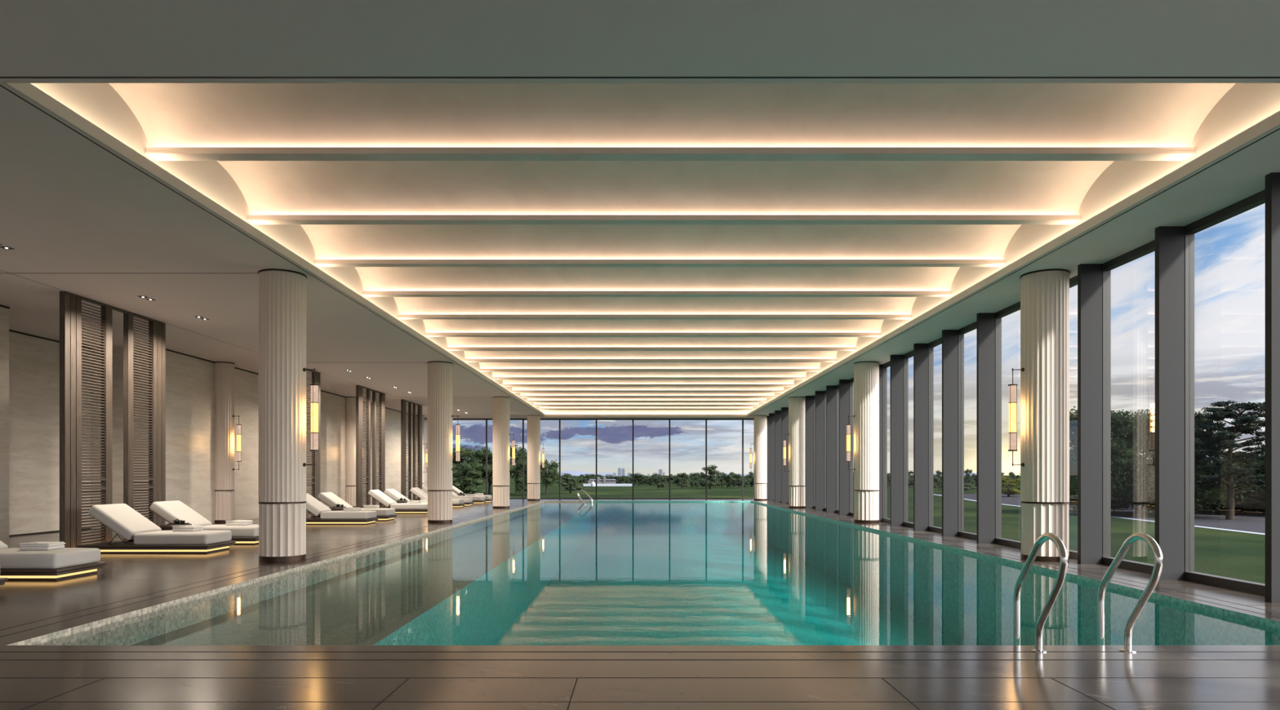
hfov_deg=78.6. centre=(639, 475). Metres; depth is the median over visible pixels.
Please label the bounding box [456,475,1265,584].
lawn
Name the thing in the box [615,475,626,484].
tree
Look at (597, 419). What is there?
window
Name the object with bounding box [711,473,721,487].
tree
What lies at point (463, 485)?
tree
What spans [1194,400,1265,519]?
pine tree
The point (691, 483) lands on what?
tree
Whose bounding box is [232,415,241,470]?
wall sconce
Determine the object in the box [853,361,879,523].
column
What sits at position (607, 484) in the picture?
fence
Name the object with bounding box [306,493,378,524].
sun lounger
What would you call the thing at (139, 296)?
recessed light
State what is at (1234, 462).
broadleaf tree
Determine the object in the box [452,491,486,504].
sun lounger
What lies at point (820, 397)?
window
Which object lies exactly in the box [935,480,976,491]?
tree
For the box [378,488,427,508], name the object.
sun lounger
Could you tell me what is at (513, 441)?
wall sconce
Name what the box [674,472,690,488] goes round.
tree
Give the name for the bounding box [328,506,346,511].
side table
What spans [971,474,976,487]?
tree
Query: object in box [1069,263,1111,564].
window
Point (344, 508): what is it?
folded towel
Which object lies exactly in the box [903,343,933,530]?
window
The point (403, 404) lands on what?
screen
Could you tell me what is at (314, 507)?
cushion
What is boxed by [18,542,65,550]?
folded towel
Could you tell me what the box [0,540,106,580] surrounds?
sun lounger
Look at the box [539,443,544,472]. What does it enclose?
wall sconce
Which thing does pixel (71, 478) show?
screen
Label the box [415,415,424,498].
column
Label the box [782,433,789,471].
wall sconce
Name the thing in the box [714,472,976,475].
mountain ridge
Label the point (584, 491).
pool ladder
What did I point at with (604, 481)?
building
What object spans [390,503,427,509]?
seat cushion
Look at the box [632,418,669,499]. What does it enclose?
window
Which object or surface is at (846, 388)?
window
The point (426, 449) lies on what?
wall sconce
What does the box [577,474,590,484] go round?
tree
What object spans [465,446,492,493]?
tree
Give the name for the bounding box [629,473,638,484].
tree
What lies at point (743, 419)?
window
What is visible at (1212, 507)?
shrub
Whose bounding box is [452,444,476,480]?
tree
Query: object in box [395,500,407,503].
side table
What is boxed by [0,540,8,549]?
cushion
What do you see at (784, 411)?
window
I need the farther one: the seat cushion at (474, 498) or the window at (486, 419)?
the window at (486, 419)
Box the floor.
[0,499,1279,709]
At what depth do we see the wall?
18.30 m
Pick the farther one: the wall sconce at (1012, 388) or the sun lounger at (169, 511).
the sun lounger at (169, 511)
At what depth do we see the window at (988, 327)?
14.30 m
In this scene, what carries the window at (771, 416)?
on the floor
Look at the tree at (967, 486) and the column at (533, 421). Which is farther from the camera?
the tree at (967, 486)
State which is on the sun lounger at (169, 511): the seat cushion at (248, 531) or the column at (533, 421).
the seat cushion at (248, 531)
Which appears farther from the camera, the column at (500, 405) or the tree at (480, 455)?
the tree at (480, 455)
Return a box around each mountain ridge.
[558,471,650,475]
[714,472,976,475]
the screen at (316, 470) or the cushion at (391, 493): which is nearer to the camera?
the screen at (316, 470)
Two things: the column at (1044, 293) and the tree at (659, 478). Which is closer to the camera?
the column at (1044, 293)
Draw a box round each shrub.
[1069,500,1130,511]
[1111,493,1155,513]
[1194,479,1262,514]
[1217,484,1265,515]
[1238,490,1265,505]
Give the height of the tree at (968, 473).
8.043 m
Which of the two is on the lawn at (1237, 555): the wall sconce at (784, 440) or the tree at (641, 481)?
the tree at (641, 481)
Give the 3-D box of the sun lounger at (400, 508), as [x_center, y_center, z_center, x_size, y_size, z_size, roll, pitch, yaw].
[-7.900,0.863,25.650,2.090,0.774,0.860,0,0,0]
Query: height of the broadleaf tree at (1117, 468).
14.989 m
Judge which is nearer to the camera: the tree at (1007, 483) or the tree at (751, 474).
the tree at (1007, 483)
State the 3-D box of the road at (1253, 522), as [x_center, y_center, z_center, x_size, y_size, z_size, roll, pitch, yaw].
[79.500,5.220,134.500,61.000,0.001,173.000,0,0,0]
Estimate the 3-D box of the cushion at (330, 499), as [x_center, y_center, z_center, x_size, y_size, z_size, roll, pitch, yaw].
[-8.437,0.758,21.680,0.721,0.563,0.800,0,0,0]
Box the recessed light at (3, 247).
[0,244,13,248]
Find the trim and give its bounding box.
[0,304,427,537]
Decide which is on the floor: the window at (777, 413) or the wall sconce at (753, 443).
the window at (777, 413)
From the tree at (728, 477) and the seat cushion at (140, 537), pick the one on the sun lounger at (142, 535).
the seat cushion at (140, 537)
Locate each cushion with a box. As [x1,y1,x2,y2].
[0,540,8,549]
[0,547,100,568]
[88,503,161,540]
[133,530,231,545]
[149,500,212,525]
[202,524,258,537]
[306,493,331,516]
[317,492,353,507]
[320,511,376,519]
[360,508,395,515]
[368,489,396,507]
[383,488,409,502]
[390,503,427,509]
[409,487,427,499]
[422,487,427,493]
[452,485,466,495]
[452,498,463,504]
[453,497,472,502]
[462,496,484,501]
[465,495,491,499]
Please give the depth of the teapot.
13.61 m
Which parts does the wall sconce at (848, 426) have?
frame rod, lamp shade, lamp shade, lamp shade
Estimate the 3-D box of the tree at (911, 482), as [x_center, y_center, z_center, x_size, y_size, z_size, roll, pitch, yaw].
[117.196,1.413,341.738,5.956,7.692,7.698,0,0,28]
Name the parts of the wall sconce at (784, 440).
lamp shade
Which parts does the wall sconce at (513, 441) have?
lamp shade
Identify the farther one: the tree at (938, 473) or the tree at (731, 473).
the tree at (731, 473)
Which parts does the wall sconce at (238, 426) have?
lamp shade, lamp shade, lamp shade, frame rod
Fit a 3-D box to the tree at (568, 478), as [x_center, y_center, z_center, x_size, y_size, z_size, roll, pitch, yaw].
[-20.079,2.321,225.548,9.409,5.874,9.675,0,0,45]
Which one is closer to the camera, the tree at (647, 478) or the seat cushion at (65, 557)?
the seat cushion at (65, 557)
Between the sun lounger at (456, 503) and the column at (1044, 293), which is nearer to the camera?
the column at (1044, 293)
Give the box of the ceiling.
[0,0,1279,418]
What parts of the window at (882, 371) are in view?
frame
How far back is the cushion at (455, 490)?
35.73 m
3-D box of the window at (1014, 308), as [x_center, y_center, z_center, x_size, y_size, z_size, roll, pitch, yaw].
[6.400,-0.860,13.471,0.420,4.220,1.658,0,0,0]
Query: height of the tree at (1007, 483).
5.351 m
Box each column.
[214,361,235,523]
[257,268,306,562]
[345,396,355,507]
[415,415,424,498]
[426,361,453,523]
[492,396,510,508]
[527,415,540,500]
[753,415,767,500]
[788,396,804,508]
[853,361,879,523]
[1019,268,1070,562]
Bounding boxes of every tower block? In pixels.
[617,467,621,476]
[621,468,624,476]
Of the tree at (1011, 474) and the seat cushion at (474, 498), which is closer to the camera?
the seat cushion at (474, 498)
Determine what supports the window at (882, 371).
on the floor
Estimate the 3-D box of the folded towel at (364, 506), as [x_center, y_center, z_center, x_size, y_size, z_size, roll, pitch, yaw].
[-7.470,0.871,21.764,0.362,0.101,0.311,0,0,-2]
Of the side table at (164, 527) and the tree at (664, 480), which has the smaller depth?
the side table at (164, 527)
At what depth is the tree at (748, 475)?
334.24 m
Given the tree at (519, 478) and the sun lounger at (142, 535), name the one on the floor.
the sun lounger at (142, 535)
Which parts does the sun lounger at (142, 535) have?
backrest frame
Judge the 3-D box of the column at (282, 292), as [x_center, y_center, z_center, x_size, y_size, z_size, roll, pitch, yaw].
[-5.285,-0.860,11.570,0.660,4.220,0.660,0,0,0]
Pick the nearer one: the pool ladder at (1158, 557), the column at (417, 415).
the pool ladder at (1158, 557)
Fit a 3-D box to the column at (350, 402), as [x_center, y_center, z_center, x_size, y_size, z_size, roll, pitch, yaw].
[-11.000,-0.860,29.790,0.512,4.220,0.512,0,0,0]
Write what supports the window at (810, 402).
on the floor
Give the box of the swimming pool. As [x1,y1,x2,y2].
[7,501,1279,645]
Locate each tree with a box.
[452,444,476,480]
[452,460,485,494]
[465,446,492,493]
[509,444,527,494]
[511,458,546,496]
[540,458,563,494]
[555,473,586,493]
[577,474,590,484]
[585,473,595,480]
[613,475,620,484]
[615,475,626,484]
[617,475,635,484]
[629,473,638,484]
[633,473,646,485]
[643,476,653,485]
[649,474,662,485]
[649,474,666,488]
[661,475,675,484]
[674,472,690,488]
[688,473,695,487]
[691,472,702,488]
[697,465,720,488]
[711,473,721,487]
[716,471,726,487]
[719,474,734,488]
[725,471,737,487]
[730,474,746,488]
[741,474,751,487]
[746,472,754,487]
[887,472,889,486]
[908,471,913,487]
[933,470,942,488]
[933,475,939,488]
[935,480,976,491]
[964,468,976,484]
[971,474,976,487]
[1001,475,1020,497]
[1008,471,1020,483]
[1017,406,1155,514]
[1111,408,1257,514]
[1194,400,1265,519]
[1208,450,1265,511]
[1235,442,1265,502]
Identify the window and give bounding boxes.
[452,418,486,495]
[486,418,523,499]
[523,418,559,499]
[560,418,596,499]
[596,418,632,499]
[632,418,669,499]
[669,418,706,499]
[706,418,742,499]
[742,418,754,499]
[766,416,768,500]
[768,413,774,501]
[774,410,781,502]
[781,407,788,503]
[804,395,815,508]
[813,391,826,511]
[824,386,839,513]
[835,379,853,515]
[848,377,853,516]
[879,364,887,522]
[882,355,908,526]
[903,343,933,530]
[928,329,964,536]
[958,312,1001,543]
[995,301,1021,552]
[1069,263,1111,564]
[1102,226,1194,580]
[1184,172,1279,603]
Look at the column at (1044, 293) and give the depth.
11.30 m
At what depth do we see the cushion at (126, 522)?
12.58 m
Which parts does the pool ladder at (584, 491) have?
handrail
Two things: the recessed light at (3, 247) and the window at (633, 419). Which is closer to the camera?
the recessed light at (3, 247)
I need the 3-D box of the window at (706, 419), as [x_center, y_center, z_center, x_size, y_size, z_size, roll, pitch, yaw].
[4.430,-0.860,41.000,1.918,4.220,0.140,0,0,0]
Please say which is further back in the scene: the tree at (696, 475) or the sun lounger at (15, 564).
the tree at (696, 475)
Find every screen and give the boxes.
[59,291,165,547]
[306,368,320,517]
[355,385,385,508]
[400,400,422,500]
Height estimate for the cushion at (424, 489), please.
0.563 m
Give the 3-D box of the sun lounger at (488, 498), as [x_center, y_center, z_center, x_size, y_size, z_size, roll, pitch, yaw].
[-7.900,0.863,36.030,2.090,0.774,0.860,0,0,0]
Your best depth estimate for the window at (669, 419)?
40.93 m
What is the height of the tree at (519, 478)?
9.806 m
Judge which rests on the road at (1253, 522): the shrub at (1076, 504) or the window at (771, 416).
the shrub at (1076, 504)
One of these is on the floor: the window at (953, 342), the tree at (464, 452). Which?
the window at (953, 342)
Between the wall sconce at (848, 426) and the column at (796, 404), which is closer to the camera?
the wall sconce at (848, 426)
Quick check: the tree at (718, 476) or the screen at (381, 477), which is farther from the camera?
the tree at (718, 476)
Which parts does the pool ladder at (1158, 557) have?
handrail, handrail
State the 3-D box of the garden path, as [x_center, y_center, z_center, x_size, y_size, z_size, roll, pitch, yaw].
[64.500,5.230,131.500,33.000,0.001,167.000,0,0,0]
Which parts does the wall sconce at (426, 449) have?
lamp shade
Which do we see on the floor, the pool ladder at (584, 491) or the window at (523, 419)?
the window at (523, 419)
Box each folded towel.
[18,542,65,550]
[171,525,204,531]
[225,520,253,525]
[342,507,360,511]
[363,505,379,508]
[408,500,421,503]
[453,495,463,497]
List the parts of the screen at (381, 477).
post, rail, post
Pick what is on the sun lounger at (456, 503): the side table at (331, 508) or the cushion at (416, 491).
the cushion at (416, 491)
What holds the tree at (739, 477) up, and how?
on the lawn at (1237, 555)
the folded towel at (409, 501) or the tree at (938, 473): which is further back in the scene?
the tree at (938, 473)
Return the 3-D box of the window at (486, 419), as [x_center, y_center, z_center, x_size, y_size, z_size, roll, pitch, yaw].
[-7.078,-0.860,41.000,1.918,4.220,0.140,0,0,0]
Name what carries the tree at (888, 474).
on the lawn at (1237, 555)
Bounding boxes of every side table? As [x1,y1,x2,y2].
[160,524,191,530]
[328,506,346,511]
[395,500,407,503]
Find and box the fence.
[582,483,631,486]
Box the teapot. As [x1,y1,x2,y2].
[173,518,181,524]
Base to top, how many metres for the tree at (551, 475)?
9.922 m
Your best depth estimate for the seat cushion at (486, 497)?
35.66 m
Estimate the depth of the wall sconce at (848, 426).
20.64 m
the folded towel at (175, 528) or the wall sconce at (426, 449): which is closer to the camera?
the folded towel at (175, 528)
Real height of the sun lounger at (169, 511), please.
0.774 m
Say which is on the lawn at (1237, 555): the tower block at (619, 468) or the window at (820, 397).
the tower block at (619, 468)
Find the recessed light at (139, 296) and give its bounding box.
[138,296,155,300]
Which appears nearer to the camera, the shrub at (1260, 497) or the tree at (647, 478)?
the shrub at (1260, 497)
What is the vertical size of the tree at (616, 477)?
4.955 m
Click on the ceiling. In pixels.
(582, 209)
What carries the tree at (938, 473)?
on the lawn at (1237, 555)
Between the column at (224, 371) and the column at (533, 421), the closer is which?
the column at (224, 371)
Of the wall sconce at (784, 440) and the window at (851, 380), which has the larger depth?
the wall sconce at (784, 440)
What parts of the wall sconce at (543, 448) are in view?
lamp shade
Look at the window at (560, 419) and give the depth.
40.93 m
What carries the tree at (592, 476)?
on the lawn at (1237, 555)
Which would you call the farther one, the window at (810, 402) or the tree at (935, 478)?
the tree at (935, 478)
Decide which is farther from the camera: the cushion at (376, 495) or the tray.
the cushion at (376, 495)
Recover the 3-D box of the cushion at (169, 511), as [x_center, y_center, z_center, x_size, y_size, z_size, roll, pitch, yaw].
[-8.437,0.758,14.400,0.721,0.563,0.800,0,0,0]
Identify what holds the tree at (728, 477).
on the lawn at (1237, 555)
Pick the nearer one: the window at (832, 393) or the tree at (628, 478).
the window at (832, 393)
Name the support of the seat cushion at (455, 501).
on the sun lounger at (456, 503)
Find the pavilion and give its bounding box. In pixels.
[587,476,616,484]
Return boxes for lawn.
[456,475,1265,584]
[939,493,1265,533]
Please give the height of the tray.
0.018 m
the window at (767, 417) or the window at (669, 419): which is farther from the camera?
the window at (669, 419)
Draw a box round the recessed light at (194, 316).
[194,315,209,319]
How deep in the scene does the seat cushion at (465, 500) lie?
31.54 m
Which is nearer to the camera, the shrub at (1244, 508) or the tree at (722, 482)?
the shrub at (1244, 508)
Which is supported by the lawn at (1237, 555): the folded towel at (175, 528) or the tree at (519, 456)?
the tree at (519, 456)
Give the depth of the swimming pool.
14.24 m
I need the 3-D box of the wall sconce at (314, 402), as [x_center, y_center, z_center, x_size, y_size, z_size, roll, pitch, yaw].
[-4.861,-0.859,11.570,0.224,1.462,0.128,0,0,0]
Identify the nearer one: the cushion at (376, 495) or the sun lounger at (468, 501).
the cushion at (376, 495)
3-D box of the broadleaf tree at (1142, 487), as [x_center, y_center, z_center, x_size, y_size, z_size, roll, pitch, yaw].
[67.071,-1.713,100.490,18.200,14.106,19.723,0,0,0]
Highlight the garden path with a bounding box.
[935,494,1265,534]
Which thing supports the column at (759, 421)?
on the floor
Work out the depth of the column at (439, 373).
20.41 m
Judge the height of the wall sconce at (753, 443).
1.462 m
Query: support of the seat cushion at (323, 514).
on the sun lounger at (325, 516)
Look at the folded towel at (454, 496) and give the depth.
31.79 m
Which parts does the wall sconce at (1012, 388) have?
frame rod, lamp shade, lamp shade, lamp shade, frame rod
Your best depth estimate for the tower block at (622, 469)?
2993.97 m
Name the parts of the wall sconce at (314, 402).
frame rod, lamp shade, lamp shade, lamp shade, frame rod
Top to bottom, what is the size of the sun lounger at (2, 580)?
0.774 m
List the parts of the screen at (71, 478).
cross rail, cross rail, post, rail, post, cross rail, cross rail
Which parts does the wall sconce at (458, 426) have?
frame rod, lamp shade, lamp shade, lamp shade, frame rod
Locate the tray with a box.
[166,523,189,524]
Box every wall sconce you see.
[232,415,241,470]
[302,368,319,466]
[423,443,427,472]
[451,415,460,470]
[509,433,515,471]
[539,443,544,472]
[749,443,754,472]
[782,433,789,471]
[845,415,854,470]
[1008,368,1024,466]
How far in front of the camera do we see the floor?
5.14 m
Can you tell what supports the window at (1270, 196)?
on the floor
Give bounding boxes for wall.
[0,306,427,546]
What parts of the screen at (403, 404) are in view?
post, rail, post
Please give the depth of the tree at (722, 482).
353.33 m
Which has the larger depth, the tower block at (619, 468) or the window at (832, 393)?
the tower block at (619, 468)
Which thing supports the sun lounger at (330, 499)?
on the floor
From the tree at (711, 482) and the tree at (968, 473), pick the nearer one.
the tree at (711, 482)
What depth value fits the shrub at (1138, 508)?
106.61 m
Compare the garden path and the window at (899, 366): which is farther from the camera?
the garden path
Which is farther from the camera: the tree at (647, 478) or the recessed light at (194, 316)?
the tree at (647, 478)
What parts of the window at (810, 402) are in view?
frame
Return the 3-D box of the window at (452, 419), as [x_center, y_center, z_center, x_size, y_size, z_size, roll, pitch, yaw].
[-8.996,-0.860,41.000,1.918,4.220,0.140,0,0,0]
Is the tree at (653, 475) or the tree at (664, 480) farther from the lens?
the tree at (664, 480)
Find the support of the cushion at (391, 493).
on the sun lounger at (393, 494)
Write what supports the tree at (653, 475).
on the lawn at (1237, 555)
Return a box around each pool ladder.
[577,490,593,528]
[1013,532,1163,653]
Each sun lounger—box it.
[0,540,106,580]
[0,577,8,585]
[76,503,235,553]
[149,500,258,545]
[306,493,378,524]
[311,492,397,521]
[368,489,427,514]
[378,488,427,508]
[409,487,465,507]
[422,487,473,506]
[452,485,493,502]
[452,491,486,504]
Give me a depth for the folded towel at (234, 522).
14.34 m
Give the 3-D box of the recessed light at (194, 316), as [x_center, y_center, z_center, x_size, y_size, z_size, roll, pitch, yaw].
[-8.260,-2.965,14.750,0.120,0.009,0.320,0,0,0]
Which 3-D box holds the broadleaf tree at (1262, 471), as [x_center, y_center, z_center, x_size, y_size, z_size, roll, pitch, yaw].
[85.519,0.125,100.146,15.322,10.276,17.474,0,0,0]
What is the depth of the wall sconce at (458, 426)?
20.63 m
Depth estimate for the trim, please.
17.24 m
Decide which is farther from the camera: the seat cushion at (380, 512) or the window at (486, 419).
the window at (486, 419)

